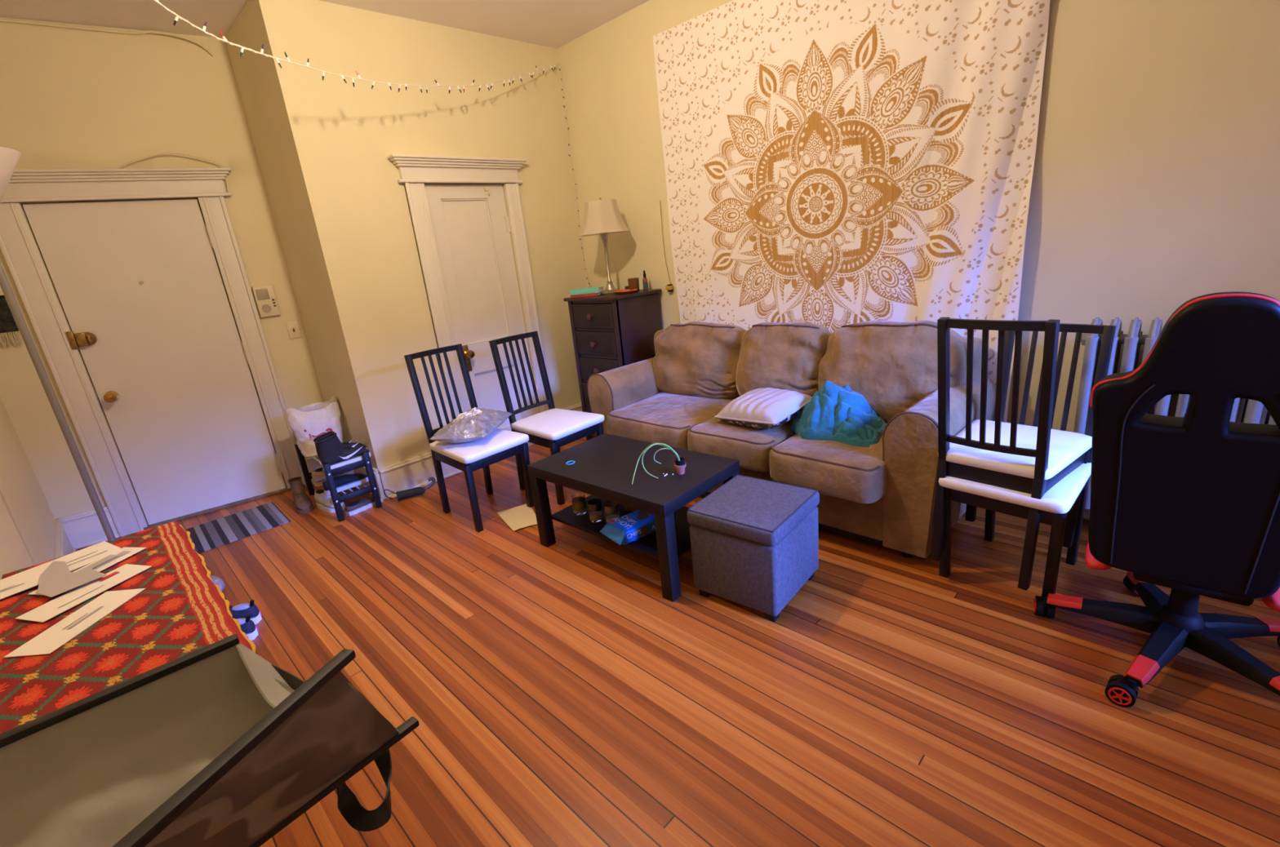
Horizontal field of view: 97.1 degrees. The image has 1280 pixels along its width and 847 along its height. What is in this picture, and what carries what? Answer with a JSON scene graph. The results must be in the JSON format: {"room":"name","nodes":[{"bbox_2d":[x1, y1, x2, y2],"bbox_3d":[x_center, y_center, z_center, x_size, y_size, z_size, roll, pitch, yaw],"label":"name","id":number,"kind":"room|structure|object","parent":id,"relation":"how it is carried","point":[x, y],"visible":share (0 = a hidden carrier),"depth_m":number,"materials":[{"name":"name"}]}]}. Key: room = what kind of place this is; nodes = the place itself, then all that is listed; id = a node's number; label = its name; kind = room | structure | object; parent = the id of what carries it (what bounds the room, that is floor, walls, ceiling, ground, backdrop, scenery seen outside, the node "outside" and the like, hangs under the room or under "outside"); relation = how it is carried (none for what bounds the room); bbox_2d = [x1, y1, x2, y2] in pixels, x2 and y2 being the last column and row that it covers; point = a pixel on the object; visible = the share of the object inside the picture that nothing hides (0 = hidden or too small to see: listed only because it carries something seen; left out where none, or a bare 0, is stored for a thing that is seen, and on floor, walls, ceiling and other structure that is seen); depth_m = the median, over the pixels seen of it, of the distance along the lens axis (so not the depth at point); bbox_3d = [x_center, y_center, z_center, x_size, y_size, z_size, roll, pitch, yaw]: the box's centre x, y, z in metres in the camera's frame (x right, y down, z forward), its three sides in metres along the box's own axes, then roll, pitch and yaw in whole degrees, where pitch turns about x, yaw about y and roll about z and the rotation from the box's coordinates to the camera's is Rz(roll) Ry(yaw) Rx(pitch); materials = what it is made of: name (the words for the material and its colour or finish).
{"room":"living room","nodes":[
{"label":"living room","id":0,"kind":"room"},
{"bbox_2d":[0,397,55,580],"bbox_3d":[-1.562,-0.157,0.926,6.600,2.923,0.120,11,24,44],"label":"wall","id":1,"kind":"structure","parent":0,"point":[27,520],"depth_m":2.67,"materials":[{"name":"beige paint"}]},
{"bbox_2d":[54,518,75,559],"bbox_3d":[-1.328,1.118,1.331,6.270,0.214,0.034,11,24,44],"label":"baseboard","id":2,"kind":"structure","parent":1,"relation":"attached to","point":[63,546],"depth_m":3.24,"materials":[{"name":"white paint"}]},
{"bbox_2d":[0,17,324,525],"bbox_3d":[-3.134,-0.797,3.527,1.770,2.923,0.160,-17,20,-32],"label":"wall","id":3,"kind":"structure","parent":0,"point":[70,98],"depth_m":3.35,"materials":[{"name":"beige paint"}]},
{"bbox_2d":[0,18,213,56],"bbox_3d":[-3.187,-2.128,3.070,1.420,0.102,0.042,-17,20,-32],"label":"cable","id":4,"kind":"object","parent":3,"relation":"attached to","point":[1,20],"visible":1,"depth_m":3.18,"materials":[{"name":"beige paint"}]},
{"bbox_2d":[0,167,306,537],"bbox_3d":[-2.997,-0.434,3.582,1.236,2.172,0.086,-17,20,-32],"label":"trim","id":5,"kind":"structure","parent":3,"relation":"attached to","point":[18,246],"depth_m":3.43,"materials":[{"name":"white paint"}]},
{"bbox_2d":[22,199,286,524],"bbox_3d":[-3.007,-0.367,3.628,0.839,1.995,0.125,-17,20,-32],"label":"door","id":6,"kind":"structure","parent":3,"relation":"in","point":[139,286],"depth_m":3.60,"materials":[{"name":"white paint"}]},
{"bbox_2d":[118,151,229,192],"bbox_3d":[-2.844,-1.522,3.454,0.527,0.248,0.048,-17,20,-32],"label":"cable","id":7,"kind":"object","parent":3,"relation":"attached to","point":[164,153],"visible":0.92,"depth_m":3.42,"materials":[{"name":"beige paint"}]},
{"bbox_2d":[58,455,322,549],"bbox_3d":[-2.923,0.495,3.885,1.550,0.214,0.034,-17,20,-32],"label":"baseboard","id":8,"kind":"structure","parent":3,"relation":"attached to","point":[84,529],"depth_m":3.53,"materials":[{"name":"white paint"}]},
{"bbox_2d":[143,484,305,530],"bbox_3d":[-2.885,0.560,3.994,0.965,0.018,0.130,-17,20,-32],"label":"trim","id":9,"kind":"structure","parent":3,"relation":"attached to","point":[285,490],"depth_m":3.91,"materials":[{"name":"white wood"}]},
{"bbox_2d":[252,284,280,317],"bbox_3d":[-2.546,-0.836,3.850,0.118,0.205,0.033,-17,20,-32],"label":"intercom","id":10,"kind":"object","parent":3,"relation":"attached to","point":[264,295],"visible":1,"depth_m":3.84,"materials":[{"name":"beige plastic"}]},
{"bbox_2d":[254,288,270,300],"bbox_3d":[-2.553,-0.874,3.822,0.072,0.072,0.007,-17,20,-32],"label":"speaker grille","id":11,"kind":"object","parent":10,"relation":"attached to","point":[261,294],"depth_m":3.82,"materials":[{"name":"beige plastic"}]},
{"bbox_2d":[262,304,271,312],"bbox_3d":[-2.544,-0.784,3.850,0.056,0.056,0.007,-17,20,-32],"label":"grille","id":12,"kind":"object","parent":10,"relation":"attached to","point":[265,308],"depth_m":3.85,"materials":[{"name":"beige plastic"}]},
{"bbox_2d":[285,320,301,338],"bbox_3d":[-2.437,-0.658,3.977,0.072,0.115,0.023,-17,20,-32],"label":"light switch","id":13,"kind":"object","parent":3,"relation":"attached to","point":[293,329],"visible":1,"depth_m":3.98,"materials":[{"name":"beige plastic"}]},
{"bbox_2d":[225,0,365,445],"bbox_3d":[-2.184,-0.972,3.770,0.798,2.923,0.120,11,24,44],"label":"wall","id":14,"kind":"structure","parent":0,"point":[251,71],"depth_m":3.56,"materials":[{"name":"beige paint"}]},
{"bbox_2d":[353,466,385,499],"bbox_3d":[-2.018,0.354,4.035,0.798,0.214,0.034,11,24,44],"label":"baseboard","id":15,"kind":"structure","parent":14,"relation":"attached to","point":[361,470],"depth_m":3.78,"materials":[{"name":"white paint"}]},
{"bbox_2d":[0,0,648,48],"bbox_3d":[-0.430,-2.103,1.696,6.800,0.100,3.900,11,24,44],"label":"ceiling","id":16,"kind":"structure","parent":0,"point":[554,24],"depth_m":3.35,"materials":[{"name":"paint"}]},
{"bbox_2d":[153,0,590,287],"bbox_3d":[-1.301,-1.472,3.172,0.077,1.755,3.187,4,20,30],"label":"string lights","id":17,"kind":"object","parent":16,"relation":"hanging from","point":[177,16],"visible":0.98,"depth_m":2.88,"materials":[{"name":"beige plastic"}]},
{"bbox_2d":[173,15,178,25],"bbox_3d":[-1.851,-1.611,2.256,0.023,0.036,0.026,11,24,44],"label":"socket","id":18,"kind":"object","parent":17,"relation":"attached to","point":[176,17],"depth_m":2.25,"materials":[{"name":"white plastic"}]},
{"bbox_2d":[202,21,207,31],"bbox_3d":[-1.795,-1.636,2.329,0.011,0.039,0.026,11,24,44],"label":"socket","id":19,"kind":"object","parent":17,"relation":"attached to","point":[204,27],"depth_m":2.33,"materials":[{"name":"white plastic"}]},
{"bbox_2d":[219,31,227,41],"bbox_3d":[-1.763,-1.638,2.393,0.014,0.040,0.022,11,24,44],"label":"socket","id":20,"kind":"object","parent":17,"relation":"attached to","point":[224,39],"depth_m":2.39,"materials":[{"name":"white plastic"}]},
{"bbox_2d":[240,48,244,57],"bbox_3d":[-1.730,-1.616,2.457,0.018,0.039,0.023,11,24,44],"label":"socket","id":21,"kind":"object","parent":17,"relation":"attached to","point":[242,49],"depth_m":2.46,"materials":[{"name":"white"}]},
{"bbox_2d":[260,44,263,53],"bbox_3d":[-1.681,-1.665,2.513,0.019,0.040,0.021,11,24,44],"label":"socket","id":22,"kind":"object","parent":17,"relation":"attached to","point":[262,48],"depth_m":2.51,"materials":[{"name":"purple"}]},
{"bbox_2d":[275,57,281,68],"bbox_3d":[-1.649,-1.645,2.578,0.012,0.041,0.019,11,24,44],"label":"socket","id":23,"kind":"object","parent":17,"relation":"attached to","point":[277,59],"depth_m":2.57,"materials":[{"name":"white plastic"}]},
{"bbox_2d":[284,52,290,62],"bbox_3d":[-1.627,-1.690,2.606,0.021,0.039,0.022,11,24,44],"label":"socket","id":24,"kind":"object","parent":17,"relation":"attached to","point":[288,60],"depth_m":2.60,"materials":[{"name":"green"}]},
{"bbox_2d":[251,0,586,497],"bbox_3d":[-1.213,-1.165,4.068,0.125,2.923,1.976,11,24,44],"label":"wall","id":25,"kind":"structure","parent":0,"point":[340,136],"depth_m":3.62,"materials":[{"name":"beige paint"}]},
{"bbox_2d":[386,153,548,446],"bbox_3d":[-1.127,-0.784,4.153,0.186,2.132,0.991,11,24,44],"label":"trim","id":26,"kind":"structure","parent":25,"relation":"attached to","point":[415,171],"depth_m":3.88,"materials":[{"name":"white paint"}]},
{"bbox_2d":[378,402,582,499],"bbox_3d":[-1.022,0.134,4.412,0.034,0.214,1.976,11,24,44],"label":"baseboard","id":27,"kind":"structure","parent":25,"relation":"attached to","point":[414,473],"depth_m":3.89,"materials":[{"name":"white paint"}]},
{"bbox_2d":[424,184,539,444],"bbox_3d":[-1.094,-0.718,4.182,0.140,1.958,0.626,11,24,44],"label":"door","id":28,"kind":"structure","parent":25,"relation":"in","point":[470,223],"depth_m":4.11,"materials":[{"name":"white paint"}]},
{"bbox_2d":[75,436,1279,846],"bbox_3d":[-0.131,0.771,2.585,6.800,0.100,3.900,11,24,44],"label":"floor","id":29,"kind":"structure","parent":0,"point":[555,693],"depth_m":1.84,"materials":[{"name":"brown wood"}]},
{"bbox_2d":[0,146,115,542],"bbox_3d":[-2.287,0.005,2.242,0.352,1.985,0.352,11,24,44],"label":"floor lamp","id":30,"kind":"object","parent":29,"relation":"on","point":[9,157],"visible":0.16,"depth_m":2.17,"materials":[{"name":"grey metal"}]},
{"bbox_2d":[209,575,224,591],"bbox_3d":[-2.179,0.812,2.820,0.239,0.090,0.120,1,19,22],"label":"slipper","id":31,"kind":"object","parent":29,"relation":"on","point":[217,581],"visible":0.14,"depth_m":2.80,"materials":[{"name":"white fabric"}]},
{"bbox_2d":[185,502,290,553],"bbox_3d":[-2.670,0.691,3.514,0.780,0.008,0.500,-21,23,-40],"label":"doormat","id":32,"kind":"object","parent":29,"relation":"on","point":[214,534],"visible":0.56,"depth_m":3.58,"materials":[{"name":"grey fabric"}]},
{"bbox_2d":[229,600,262,625],"bbox_3d":[-1.846,0.855,2.533,0.253,0.110,0.085,-6,17,-2],"label":"shoe","id":33,"kind":"object","parent":29,"relation":"on","point":[241,611],"visible":0.47,"depth_m":2.52,"materials":[{"name":"blue fabric"}]},
{"bbox_2d":[236,614,258,640],"bbox_3d":[-1.785,0.884,2.420,0.253,0.110,0.085,-6,17,-2],"label":"shoe","id":34,"kind":"object","parent":29,"relation":"on","point":[247,626],"visible":0.34,"depth_m":2.41,"materials":[{"name":"blue"}]},
{"bbox_2d":[288,476,314,514],"bbox_3d":[-2.271,0.468,3.772,0.100,0.202,0.261,-18,21,-35],"label":"boot","id":35,"kind":"object","parent":29,"relation":"on","point":[304,504],"visible":1,"depth_m":3.75,"materials":[{"name":"brown leather"}]},
{"bbox_2d":[314,489,345,513],"bbox_3d":[-2.060,0.504,3.734,0.260,0.113,0.100,5,20,33],"label":"sneaker","id":36,"kind":"object","parent":29,"relation":"on","point":[324,502],"visible":0.71,"depth_m":3.70,"materials":[{"name":"white rubber"}]},
{"bbox_2d":[293,444,382,522],"bbox_3d":[-2.034,0.343,3.792,0.264,0.380,0.715,-21,22,-40],"label":"shoe rack","id":37,"kind":"object","parent":29,"relation":"on","point":[366,462],"visible":0.54,"depth_m":3.56,"materials":[{"name":"black wood"}]},
{"bbox_2d":[282,395,342,457],"bbox_3d":[-2.200,0.015,3.854,0.332,0.347,0.201,-18,21,-34],"label":"plastic bag","id":38,"kind":"object","parent":37,"relation":"on","point":[308,422],"visible":0.9,"depth_m":3.79,"materials":[{"name":"beige plastic"}]},
{"bbox_2d":[303,427,332,437],"bbox_3d":[-2.158,0.053,3.795,0.165,0.069,0.023,-18,21,-35],"label":"print","id":39,"kind":"object","parent":38,"relation":"attached to","point":[308,432],"depth_m":3.78,"materials":[{"name":"red"}]},
{"bbox_2d":[311,467,354,486],"bbox_3d":[-2.077,0.326,3.825,0.095,0.108,0.260,6,21,34],"label":"shoe","id":40,"kind":"object","parent":37,"relation":"on","point":[318,477],"visible":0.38,"depth_m":3.73,"materials":[{"name":"beige fabric"}]},
{"bbox_2d":[313,431,367,465],"bbox_3d":[-1.929,0.133,3.642,0.106,0.192,0.298,9,23,40],"label":"sneaker","id":41,"kind":"object","parent":37,"relation":"on","point":[344,444],"visible":0.28,"depth_m":3.64,"materials":[{"name":"black fabric"}]},
{"bbox_2d":[315,432,371,471],"bbox_3d":[-1.855,0.148,3.532,0.106,0.212,0.298,7,21,36],"label":"sneaker","id":42,"kind":"object","parent":37,"relation":"on","point":[331,450],"visible":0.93,"depth_m":3.47,"materials":[{"name":"black fabric"}]},
{"bbox_2d":[322,473,368,495],"bbox_3d":[-1.903,0.365,3.665,0.100,0.093,0.280,9,22,39],"label":"sneaker","id":43,"kind":"object","parent":37,"relation":"on","point":[343,482],"visible":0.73,"depth_m":3.63,"materials":[{"name":"black"}]},
{"bbox_2d":[344,495,382,515],"bbox_3d":[-1.799,0.516,3.686,0.090,0.068,0.250,4,20,30],"label":"sneaker","id":44,"kind":"object","parent":29,"relation":"on","point":[354,508],"visible":0.85,"depth_m":3.63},
{"bbox_2d":[383,476,435,500],"bbox_3d":[-1.527,0.443,3.768,0.327,0.098,0.070,-14,19,-23],"label":"umbrella","id":45,"kind":"object","parent":29,"relation":"on","point":[402,495],"visible":1,"depth_m":3.75,"materials":[{"name":"black fabric"}]},
{"bbox_2d":[404,343,533,533],"bbox_3d":[-0.988,0.062,3.320,0.557,0.988,0.429,10,23,42],"label":"dining chair","id":46,"kind":"object","parent":29,"relation":"on","point":[500,445],"visible":0.75,"depth_m":3.29,"materials":[{"name":"black wood"}]},
{"bbox_2d":[429,407,511,443],"bbox_3d":[-0.989,-0.001,3.334,0.340,0.144,0.460,-3,17,10],"label":"plastic bag","id":47,"kind":"object","parent":46,"relation":"on","point":[475,424],"visible":1,"depth_m":3.19,"materials":[{"name":"clear plastic"}]},
{"bbox_2d":[497,504,537,531],"bbox_3d":[-0.694,0.545,3.314,0.205,0.012,0.315,-16,20,-28],"label":"paper sheet","id":48,"kind":"object","parent":29,"relation":"on","point":[517,517],"visible":0.97,"depth_m":3.31,"materials":[{"name":"beige paper"}]},
{"bbox_2d":[488,331,604,505],"bbox_3d":[-0.564,-0.057,3.559,0.557,0.988,0.429,10,23,41],"label":"dining chair","id":49,"kind":"object","parent":29,"relation":"on","point":[553,428],"visible":0.96,"depth_m":3.53,"materials":[{"name":"black wood"}]},
{"bbox_2d":[563,288,662,440],"bbox_3d":[-0.156,-0.422,4.350,0.559,1.135,0.499,11,24,44],"label":"dresser","id":50,"kind":"object","parent":29,"relation":"on","point":[612,331],"visible":0.55,"depth_m":4.10,"materials":[{"name":"brown wood"}]},
{"bbox_2d":[570,292,601,297],"bbox_3d":[-0.388,-0.955,4.187,0.210,0.020,0.150,0,18,17],"label":"book","id":51,"kind":"object","parent":50,"relation":"on","point":[594,294],"visible":0.77,"depth_m":4.12,"materials":[{"name":"red paper"}]},
{"bbox_2d":[569,286,603,295],"bbox_3d":[-0.391,-0.984,4.184,0.220,0.036,0.160,-2,18,13],"label":"book","id":52,"kind":"object","parent":51,"relation":"on","point":[597,289],"visible":0.93,"depth_m":4.12,"materials":[{"name":"teal paper"}]},
{"bbox_2d":[577,197,629,294],"bbox_3d":[-0.250,-1.282,4.096,0.352,0.668,0.352,-12,18,-20],"label":"table lamp","id":53,"kind":"object","parent":50,"relation":"on","point":[602,217],"visible":0.98,"depth_m":3.94,"materials":[{"name":"white fabric"}]},
{"bbox_2d":[613,288,637,293],"bbox_3d":[-0.101,-0.950,4.071,0.170,0.022,0.170,11,24,44],"label":"dish","id":54,"kind":"object","parent":50,"relation":"on","point":[628,291],"visible":1,"depth_m":4.02,"materials":[{"name":"orange ceramic"}]},
{"bbox_2d":[627,277,639,292],"bbox_3d":[-0.045,-1.017,4.143,0.082,0.095,0.082,11,24,44],"label":"candle jar","id":55,"kind":"object","parent":50,"relation":"on","point":[633,283],"visible":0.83,"depth_m":4.11,"materials":[{"name":"orange glass"}]},
{"bbox_2d":[642,270,648,290],"bbox_3d":[0.037,-1.047,4.135,0.037,0.142,0.037,11,24,44],"label":"spray bottle","id":56,"kind":"object","parent":50,"relation":"on","point":[645,282],"visible":1,"depth_m":4.13,"materials":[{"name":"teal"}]},
{"bbox_2d":[642,277,648,290],"bbox_3d":[0.039,-1.024,4.142,0.037,0.094,0.037,11,24,44],"label":"label","id":57,"kind":"object","parent":56,"relation":"on","point":[645,282],"depth_m":4.13,"materials":[{"name":"teal"}]},
{"bbox_2d":[527,433,739,602],"bbox_3d":[-0.031,0.405,2.800,0.900,0.450,0.550,10,23,42],"label":"coffee table","id":58,"kind":"object","parent":29,"relation":"on","point":[603,468],"visible":0.8,"depth_m":2.62,"materials":[{"name":"black laminate"}]},
{"bbox_2d":[565,461,575,465],"bbox_3d":[-0.345,0.195,2.806,0.044,0.006,0.050,11,24,44],"label":"tie","id":59,"kind":"object","parent":58,"relation":"on","point":[566,464],"visible":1,"depth_m":2.79,"materials":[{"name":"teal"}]},
{"bbox_2d":[570,492,586,515],"bbox_3d":[-0.315,0.416,2.917,0.073,0.098,0.073,0,18,19],"label":"candle jar","id":60,"kind":"object","parent":58,"relation":"on","point":[578,500],"visible":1,"depth_m":2.89,"materials":[{"name":"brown glass"}]},
{"bbox_2d":[587,498,604,522],"bbox_3d":[-0.221,0.435,2.822,0.072,0.098,0.072,-19,21,-36],"label":"candle jar","id":61,"kind":"object","parent":58,"relation":"on","point":[594,505],"visible":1,"depth_m":2.80,"materials":[{"name":"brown glass"}]},
{"bbox_2d":[603,501,619,523],"bbox_3d":[-0.138,0.440,2.779,0.072,0.098,0.072,8,22,37],"label":"candle jar","id":62,"kind":"object","parent":58,"relation":"on","point":[611,508],"visible":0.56,"depth_m":2.75,"materials":[{"name":"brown glass"}]},
{"bbox_2d":[551,494,691,559],"bbox_3d":[-0.024,0.476,2.822,0.800,0.018,0.440,10,23,42],"label":"shelf","id":63,"kind":"object","parent":58,"relation":"attached to","point":[647,544],"depth_m":2.73,"materials":[{"name":"black laminate"}]},
{"bbox_2d":[623,505,638,511],"bbox_3d":[0.034,0.386,2.908,0.190,0.085,0.160,3,19,28],"label":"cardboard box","id":64,"kind":"object","parent":58,"relation":"on","point":[625,508],"visible":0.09,"depth_m":2.88,"materials":[{"name":"brown cardboard"}]},
{"bbox_2d":[600,510,676,545],"bbox_3d":[-0.006,0.469,2.652,0.330,0.078,0.171,-17,20,-32],"label":"pack","id":65,"kind":"object","parent":58,"relation":"on","point":[626,529],"visible":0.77,"depth_m":2.58,"materials":[{"name":"blue plastic"}]},
{"bbox_2d":[637,510,651,519],"bbox_3d":[0.032,0.423,2.662,0.117,0.002,0.086,-17,20,-32],"label":"picture","id":66,"kind":"object","parent":65,"relation":"on","point":[642,515],"depth_m":2.64},
{"bbox_2d":[640,526,648,536],"bbox_3d":[0.023,0.492,2.581,0.048,0.048,0.002,-17,20,-32],"label":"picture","id":67,"kind":"object","parent":65,"relation":"attached to","point":[644,530],"depth_m":2.58},
{"bbox_2d":[631,443,686,484],"bbox_3d":[0.073,0.166,2.514,0.262,0.150,0.086,-10,18,-13],"label":"potted plant","id":68,"kind":"object","parent":58,"relation":"on","point":[680,464],"visible":1,"depth_m":2.52,"materials":[{"name":"plant"}]},
{"bbox_2d":[686,475,819,622],"bbox_3d":[0.485,0.505,2.375,0.395,0.406,0.418,9,22,39],"label":"ottoman","id":69,"kind":"object","parent":29,"relation":"on","point":[754,542],"visible":1,"depth_m":2.24,"materials":[{"name":"grey fabric"}]},
{"bbox_2d":[586,320,995,558],"bbox_3d":[0.657,-0.074,3.225,2.185,0.974,0.946,11,24,44],"label":"sofa","id":70,"kind":"object","parent":29,"relation":"on","point":[882,494],"visible":0.73,"depth_m":2.78,"materials":[{"name":"brown fabric"}]},
{"bbox_2d":[606,391,735,450],"bbox_3d":[0.281,-0.055,3.621,0.675,0.204,0.824,11,24,44],"label":"seat cushion","id":71,"kind":"object","parent":70,"relation":"on","point":[667,418],"depth_m":3.43,"materials":[{"name":"beige fabric"}]},
{"bbox_2d":[653,321,746,399],"bbox_3d":[0.394,-0.405,3.719,0.704,0.515,0.336,11,24,44],"label":"cushion","id":72,"kind":"object","parent":70,"relation":"on","point":[695,360],"depth_m":3.56,"materials":[{"name":"beige fabric"}]},
{"bbox_2d":[687,416,795,472],"bbox_3d":[0.708,0.022,3.185,0.538,0.206,0.826,11,24,44],"label":"seat cushion","id":73,"kind":"object","parent":70,"relation":"on","point":[752,446],"depth_m":2.89,"materials":[{"name":"beige fabric"}]},
{"bbox_2d":[714,387,812,429],"bbox_3d":[0.654,-0.084,2.986,0.339,0.176,0.425,-18,21,-34],"label":"throw pillow","id":74,"kind":"object","parent":70,"relation":"on","point":[766,408],"visible":0.94,"depth_m":2.87,"materials":[{"name":"grey fabric"}]},
{"bbox_2d":[735,322,831,396],"bbox_3d":[0.832,-0.324,3.288,0.564,0.526,0.347,11,24,44],"label":"cushion","id":75,"kind":"object","parent":70,"relation":"on","point":[788,356],"depth_m":3.15,"materials":[{"name":"beige fabric"}]},
{"bbox_2d":[768,433,886,503],"bbox_3d":[1.061,0.120,2.792,0.528,0.206,0.830,11,24,44],"label":"seat cushion","id":76,"kind":"object","parent":70,"relation":"on","point":[858,474],"depth_m":2.51,"materials":[{"name":"beige fabric"}]},
{"bbox_2d":[791,380,886,447],"bbox_3d":[0.999,-0.089,2.785,0.468,0.245,0.435,10,23,42],"label":"throw pillow","id":77,"kind":"object","parent":70,"relation":"on","point":[834,412],"visible":0.98,"depth_m":2.70,"materials":[{"name":"teal fabric"}]},
{"bbox_2d":[817,320,966,423],"bbox_3d":[1.255,-0.247,2.858,0.689,0.548,0.339,11,24,44],"label":"cushion","id":78,"kind":"object","parent":70,"relation":"on","point":[893,366],"depth_m":2.72,"materials":[{"name":"beige fabric"}]},
{"bbox_2d":[938,323,1115,612],"bbox_3d":[1.503,0.143,2.217,0.557,0.988,0.429,-19,22,-37],"label":"dining chair","id":79,"kind":"object","parent":29,"relation":"on","point":[1055,505],"visible":0.52,"depth_m":2.15,"materials":[{"name":"black wood"}]},
{"bbox_2d":[930,317,1092,591],"bbox_3d":[1.417,0.056,2.171,0.557,0.988,0.429,-19,22,-37],"label":"dining chair","id":80,"kind":"object","parent":79,"relation":"on","point":[1024,459],"visible":0.98,"depth_m":2.03,"materials":[{"name":"black wood"}]},
{"bbox_2d":[1033,292,1279,707],"bbox_3d":[1.664,0.181,1.697,0.723,1.188,0.755,10,23,42],"label":"gaming chair","id":81,"kind":"object","parent":29,"relation":"on","point":[1188,505],"visible":1,"depth_m":1.53,"materials":[{"name":"black leather"}]},
{"bbox_2d":[1073,317,1275,513],"bbox_3d":[2.139,0.051,2.330,0.668,0.968,0.188,11,24,44],"label":"radiator","id":82,"kind":"object","parent":29,"relation":"on","point":[1252,412],"visible":0.19,"depth_m":2.28,"materials":[{"name":"silver metal"}]},
{"bbox_3d":[-1.094,0.826,1.313,1.435,0.735,0.365,11,24,44],"label":"side table","id":83,"kind":"object","parent":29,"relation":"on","visible":0},
{"bbox_2d":[0,521,255,733],"bbox_3d":[-1.127,0.497,1.228,1.478,0.064,0.411,11,24,44],"label":"tablecloth","id":84,"kind":"object","parent":83,"relation":"on","point":[180,612],"visible":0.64,"depth_m":1.25,"materials":[{"name":"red fabric"}]},
{"bbox_2d":[0,541,120,587],"bbox_3d":[-1.638,0.403,1.592,0.150,0.003,0.250,4,20,30],"label":"letter","id":85,"kind":"object","parent":84,"relation":"on","point":[82,557],"visible":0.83,"depth_m":1.62,"materials":[{"name":"white paper"}]},
{"bbox_2d":[0,572,43,599],"bbox_3d":[-1.634,0.427,1.492,0.090,0.003,0.140,5,20,33],"label":"letter","id":86,"kind":"object","parent":85,"relation":"on","point":[13,588],"visible":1,"depth_m":1.49,"materials":[{"name":"white paper"}]},
{"bbox_2d":[3,588,145,657],"bbox_3d":[-1.296,0.455,1.309,0.102,0.003,0.240,-5,17,2],"label":"envelope","id":87,"kind":"object","parent":84,"relation":"on","point":[54,637],"visible":1,"depth_m":1.29,"materials":[{"name":"white paper"}]},
{"bbox_2d":[15,564,151,622],"bbox_3d":[-1.401,0.424,1.434,0.100,0.003,0.240,-1,18,16],"label":"envelope","id":88,"kind":"object","parent":84,"relation":"on","point":[73,598],"visible":1,"depth_m":1.42,"materials":[{"name":"white paper"}]},
{"bbox_2d":[27,547,146,595],"bbox_3d":[-1.504,0.400,1.548,0.085,0.003,0.235,-2,18,13],"label":"envelope","id":89,"kind":"object","parent":84,"relation":"on","point":[124,553],"visible":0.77,"depth_m":1.60,"materials":[{"name":"white paper"}]},
{"bbox_2d":[74,555,119,573],"bbox_3d":[-1.511,0.398,1.540,0.030,0.001,0.150,-2,18,13],"label":"letter","id":90,"kind":"object","parent":89,"relation":"on","point":[110,557],"visible":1,"depth_m":1.57,"materials":[{"name":"grey paper"}]},
{"bbox_2d":[37,561,106,597],"bbox_3d":[-1.555,0.408,1.508,0.278,0.001,0.114,4,20,28],"label":"sheet","id":91,"kind":"object","parent":90,"relation":"on","point":[56,580],"visible":1,"depth_m":1.49,"materials":[{"name":"grey paper"}]},
{"bbox_2d":[0,634,419,846],"bbox_3d":[-0.518,0.488,0.653,0.644,0.381,0.587,11,24,44],"label":"tote bag","id":92,"kind":"object","parent":84,"relation":"on","point":[216,744],"visible":1,"depth_m":0.73,"materials":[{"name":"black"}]},
{"bbox_2d":[556,0,1279,432],"bbox_3d":[1.301,-1.105,3.026,5.600,2.923,0.120,11,24,44],"label":"wall","id":93,"kind":"structure","parent":0,"point":[1155,187],"depth_m":2.30,"materials":[{"name":"beige paint"}]},
{"bbox_2d":[659,200,673,292],"bbox_3d":[0.181,-1.257,4.017,0.067,0.628,0.036,11,24,44],"label":"power adapter","id":94,"kind":"object","parent":93,"relation":"attached to","point":[669,287],"visible":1,"depth_m":4.08,"materials":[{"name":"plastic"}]},
{"bbox_2d":[652,0,1049,422],"bbox_3d":[0.943,-1.176,3.213,2.157,2.420,0.071,11,24,44],"label":"tapestry","id":95,"kind":"object","parent":93,"relation":"attached to","point":[832,165],"visible":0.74,"depth_m":2.98,"materials":[{"name":"fabric"}]},
{"bbox_2d":[1083,511,1089,519],"bbox_3d":[1.488,0.225,3.269,5.200,0.214,0.034,11,24,44],"label":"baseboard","id":96,"kind":"structure","parent":93,"relation":"attached to","point":[1086,516],"depth_m":2.68,"materials":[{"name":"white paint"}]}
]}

